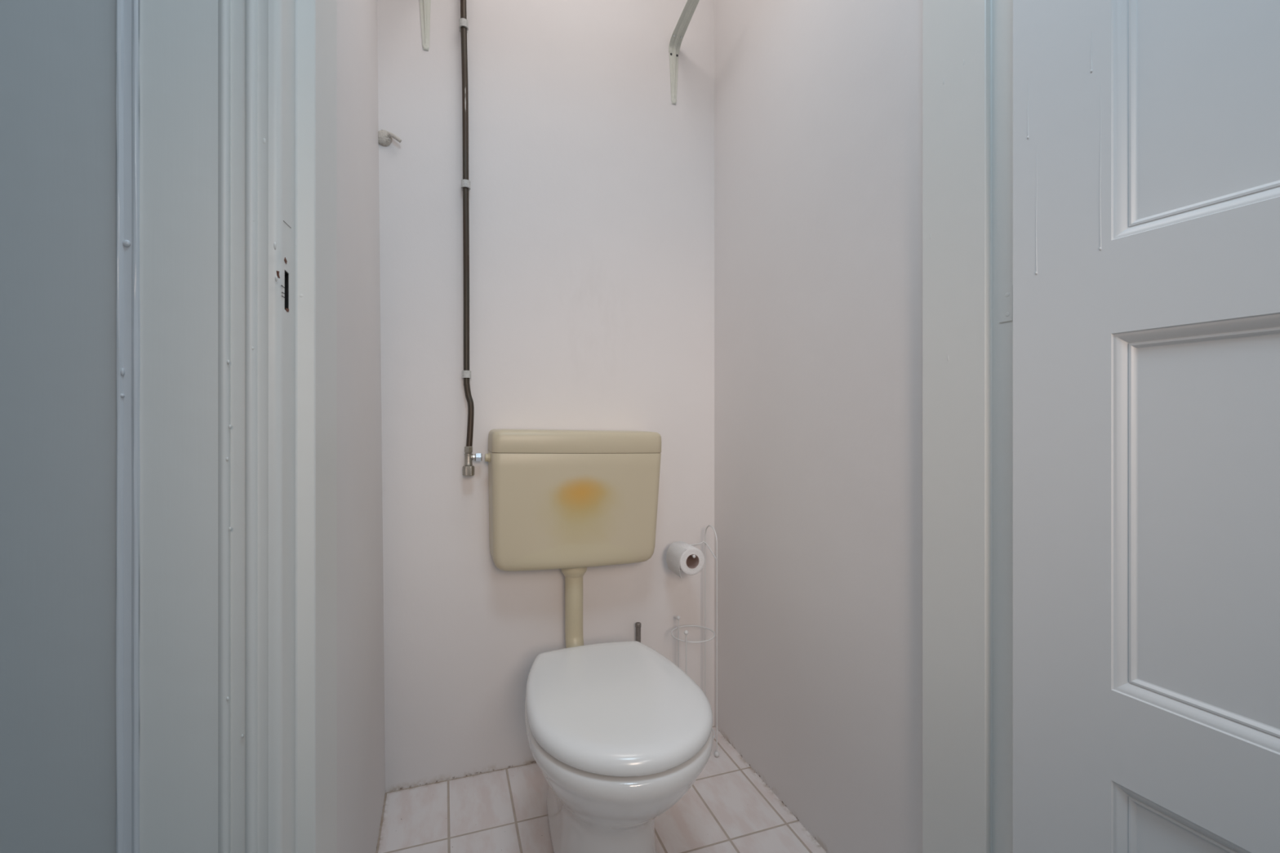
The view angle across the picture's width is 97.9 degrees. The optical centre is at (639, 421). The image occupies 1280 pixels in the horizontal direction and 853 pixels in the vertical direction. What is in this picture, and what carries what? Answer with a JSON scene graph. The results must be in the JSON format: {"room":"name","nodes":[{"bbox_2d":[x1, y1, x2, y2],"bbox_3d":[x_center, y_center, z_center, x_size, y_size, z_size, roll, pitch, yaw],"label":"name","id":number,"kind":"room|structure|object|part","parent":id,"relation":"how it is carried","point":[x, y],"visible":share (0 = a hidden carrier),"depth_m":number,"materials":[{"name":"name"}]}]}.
{"room":"toilet room","nodes":[
{"label":"toilet room","id":0,"kind":"room"},
{"bbox_2d":[0,0,116,852],"bbox_3d":[-0.950,-0.350,0.354,1.043,2.600,0.121,0,0,-19],"label":"wall","id":1,"kind":"structure","parent":0,"point":[58,120],"depth_m":0.46,"materials":[{"name":"paint"}]},
{"bbox_2d":[115,0,140,852],"bbox_3d":[-0.432,-0.350,0.474,0.015,2.600,0.020,0,0,-19],"label":"trim","id":2,"kind":"structure","parent":1,"relation":"attached to","point":[127,37],"depth_m":0.47,"materials":[{"name":"paint"}]},
{"bbox_2d":[337,0,385,852],"bbox_3d":[-0.583,-0.350,1.014,0.145,2.600,0.820,0,0,-19],"label":"wall","id":3,"kind":"structure","parent":0,"point":[361,748],"depth_m":1.04,"materials":[{"name":"paint"}]},
{"bbox_2d":[139,0,337,852],"bbox_3d":[-0.391,-0.175,0.563,0.120,2.250,0.195,0,0,-19],"label":"trim","id":4,"kind":"structure","parent":3,"relation":"attached to","point":[238,98],"depth_m":0.49,"materials":[{"name":"paint"}]},
{"bbox_2d":[377,0,714,792],"bbox_3d":[-0.232,-0.350,1.636,1.250,2.600,0.120,0,0,-19],"label":"wall","id":5,"kind":"structure","parent":0,"point":[591,193],"depth_m":1.54,"materials":[{"name":"paint"}]},
{"bbox_2d":[377,129,401,146],"bbox_3d":[-0.640,-0.723,1.423,0.063,0.040,0.022,0,0,-4],"label":"wall hook","id":6,"kind":"object","parent":5,"relation":"attached to","point":[384,137],"visible":1,"depth_m":1.42,"materials":[{"name":"paint"}]},
{"bbox_2d":[419,0,431,50],"bbox_3d":[-0.518,-1.089,1.333,0.036,0.239,0.261,-1,0,-19],"label":"shelf bracket","id":7,"kind":"object","parent":5,"relation":"attached to","point":[424,5],"visible":1,"depth_m":1.45,"materials":[{"name":"white metal"}]},
{"bbox_2d":[458,17,468,33],"bbox_3d":[-0.466,-1.044,1.472,0.024,0.019,0.034,0,0,-19],"label":"clip","id":8,"kind":"object","parent":5,"relation":"attached to","point":[462,21],"visible":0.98,"depth_m":1.46,"materials":[{"name":"plastic"}]},
{"bbox_2d":[461,179,470,191],"bbox_3d":[-0.461,-0.624,1.474,0.024,0.019,0.034,0,0,-19],"label":"clip","id":9,"kind":"object","parent":5,"relation":"attached to","point":[464,183],"visible":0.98,"depth_m":1.46,"materials":[{"name":"plastic"}]},
{"bbox_2d":[462,370,471,377],"bbox_3d":[-0.459,-0.123,1.474,0.024,0.019,0.034,0,0,-19],"label":"clip","id":10,"kind":"object","parent":5,"relation":"attached to","point":[465,374],"visible":1,"depth_m":1.46,"materials":[{"name":"plastic"}]},
{"bbox_2d":[460,0,474,446],"bbox_3d":[-0.455,-0.789,1.467,0.036,1.720,0.026,0,0,23],"label":"pipe","id":11,"kind":"object","parent":5,"relation":"attached to","point":[463,2],"visible":1,"depth_m":1.46,"materials":[{"name":"metal"}]},
{"bbox_2d":[462,446,482,475],"bbox_3d":[-0.439,0.104,1.459,0.050,0.077,0.031,0,0,-19],"label":"angle valve","id":12,"kind":"object","parent":11,"relation":"attached to","point":[468,469],"visible":1,"depth_m":1.45,"materials":[{"name":"silver metal"}]},
{"bbox_3d":[-0.448,0.129,1.456,0.031,0.026,0.031,0,0,-19],"label":"handle","id":13,"kind":"part","parent":12,"relation":"part of","materials":[{"name":"silver metal"}]},
{"bbox_2d":[484,429,661,571],"bbox_3d":[-0.179,0.206,1.506,0.466,0.363,0.152,1,0,-19],"label":"cistern","id":14,"kind":"object","parent":5,"relation":"attached to","point":[558,499],"visible":1,"depth_m":1.44,"materials":[{"name":"plastic"}]},
{"bbox_2d":[560,567,586,648],"bbox_3d":[-0.175,0.521,1.509,0.072,0.274,0.103,0,0,-19],"label":"pipe","id":15,"kind":"object","parent":14,"relation":"attached to","point":[574,637],"visible":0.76,"depth_m":1.50,"materials":[{"name":"beige plastic"}]},
{"bbox_3d":[-0.171,0.054,1.509,0.455,0.058,0.152,1,0,-19],"label":"lid","id":16,"kind":"part","parent":14,"relation":"part of","materials":[{"name":"plastic"}]},
{"bbox_2d":[668,0,699,104],"bbox_3d":[0.146,-1.082,1.567,0.036,0.239,0.261,0,0,-19],"label":"shelf bracket","id":17,"kind":"object","parent":5,"relation":"attached to","point":[677,37],"visible":1,"depth_m":1.67,"materials":[{"name":"grey metal"}]},
{"bbox_3d":[0.104,-1.041,1.685,0.030,0.158,0.010,0,0,-19],"label":"wall leg","id":18,"kind":"part","parent":17,"relation":"part of","materials":[{"name":"white metal"}]},
{"bbox_3d":[0.146,-1.158,1.567,0.036,0.087,0.261,0,0,-19],"label":"arm","id":19,"kind":"part","parent":17,"relation":"part of"},
{"bbox_2d":[376,726,826,852],"bbox_3d":[-0.059,0.975,1.151,1.136,0.050,1.010,0,0,-19],"label":"floor","id":20,"kind":"structure","parent":0,"point":[728,808],"depth_m":1.33,"materials":[{"name":"tile"}]},
{"bbox_2d":[524,640,713,852],"bbox_3d":[-0.065,0.746,1.177,0.356,0.408,0.568,0,0,-18],"label":"toilet","id":21,"kind":"object","parent":20,"relation":"on","point":[618,733],"visible":1,"depth_m":1.02,"materials":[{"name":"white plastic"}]},
{"bbox_3d":[-0.052,0.560,1.139,0.356,0.036,0.486,0,0,-18],"label":"lid","id":22,"kind":"part","parent":21,"relation":"part of","materials":[{"name":"white plastic"}]},
{"bbox_2d":[635,622,640,642],"bbox_3d":[-0.005,0.770,1.626,0.017,0.361,0.017,0,0,-19],"label":"pipe stub","id":23,"kind":"object","parent":20,"relation":"on","point":[637,625],"visible":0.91,"depth_m":1.62,"materials":[{"name":"metal"}]},
{"bbox_2d":[671,524,719,757],"bbox_3d":[0.157,0.626,1.592,0.137,0.647,0.132,0,0,-19],"label":"stand","id":24,"kind":"object","parent":20,"relation":"on","point":[686,632],"visible":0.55,"depth_m":1.58,"materials":[{"name":"white metal"}]},
{"bbox_3d":[0.113,0.757,1.630,0.004,0.362,0.004,0,0,-19],"label":"short post","id":25,"kind":"part","parent":24,"relation":"part of","materials":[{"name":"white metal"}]},
{"bbox_2d":[666,541,704,577],"bbox_3d":[0.128,0.389,1.574,0.078,0.080,0.095,0,0,-19],"label":"toilet roll","id":26,"kind":"object","parent":24,"relation":"hanging from","point":[678,557],"visible":0.99,"depth_m":1.54,"materials":[{"name":"white paper"}]},
{"bbox_3d":[0.127,0.760,1.531,0.004,0.356,0.004,0,0,-19],"label":"short post","id":27,"kind":"part","parent":24,"relation":"part of","materials":[{"name":"white metal"}]},
{"bbox_3d":[0.170,0.378,1.597,0.098,0.035,0.132,0,0,-19],"label":"roll arm","id":28,"kind":"part","parent":24,"relation":"part of","materials":[{"name":"white metal"}]},
{"bbox_2d":[714,0,922,852],"bbox_3d":[0.429,-0.350,1.355,0.120,2.600,0.850,0,0,-19],"label":"wall","id":29,"kind":"structure","parent":0,"point":[818,104],"depth_m":1.25,"materials":[{"name":"paint"}]},
{"bbox_3d":[1.087,-0.350,1.067,1.040,2.600,0.110,0,0,-19],"label":"wall","id":30,"kind":"structure","parent":0,"visible":0},
{"bbox_2d":[922,0,1012,852],"bbox_3d":[0.550,-0.175,0.898,0.086,2.250,0.156,0,0,-19],"label":"trim","id":31,"kind":"structure","parent":30,"relation":"attached to","point":[967,44],"depth_m":0.88,"materials":[{"name":"paint"}]},
{"bbox_2d":[1012,0,1279,852],"bbox_3d":[0.710,-0.136,0.384,0.035,2.148,0.911,0,0,-22],"label":"door","id":32,"kind":"structure","parent":30,"relation":"in","point":[1146,133],"depth_m":0.66,"materials":[{"name":"paint"}]},
{"bbox_3d":[0.713,0.594,0.376,0.034,0.313,0.664,0,0,-22],"label":"panel","id":33,"kind":"part","parent":32,"relation":"part of","materials":[{"name":"paint"}]},
{"bbox_3d":[0.713,-0.650,0.376,0.034,0.860,0.664,0,0,-22],"label":"panel","id":34,"kind":"part","parent":32,"relation":"part of","materials":[{"name":"paint"}]},
{"bbox_3d":[0.713,0.110,0.376,0.034,0.434,0.664,0,0,-22],"label":"panel","id":35,"kind":"part","parent":32,"relation":"part of","materials":[{"name":"paint"}]}
]}

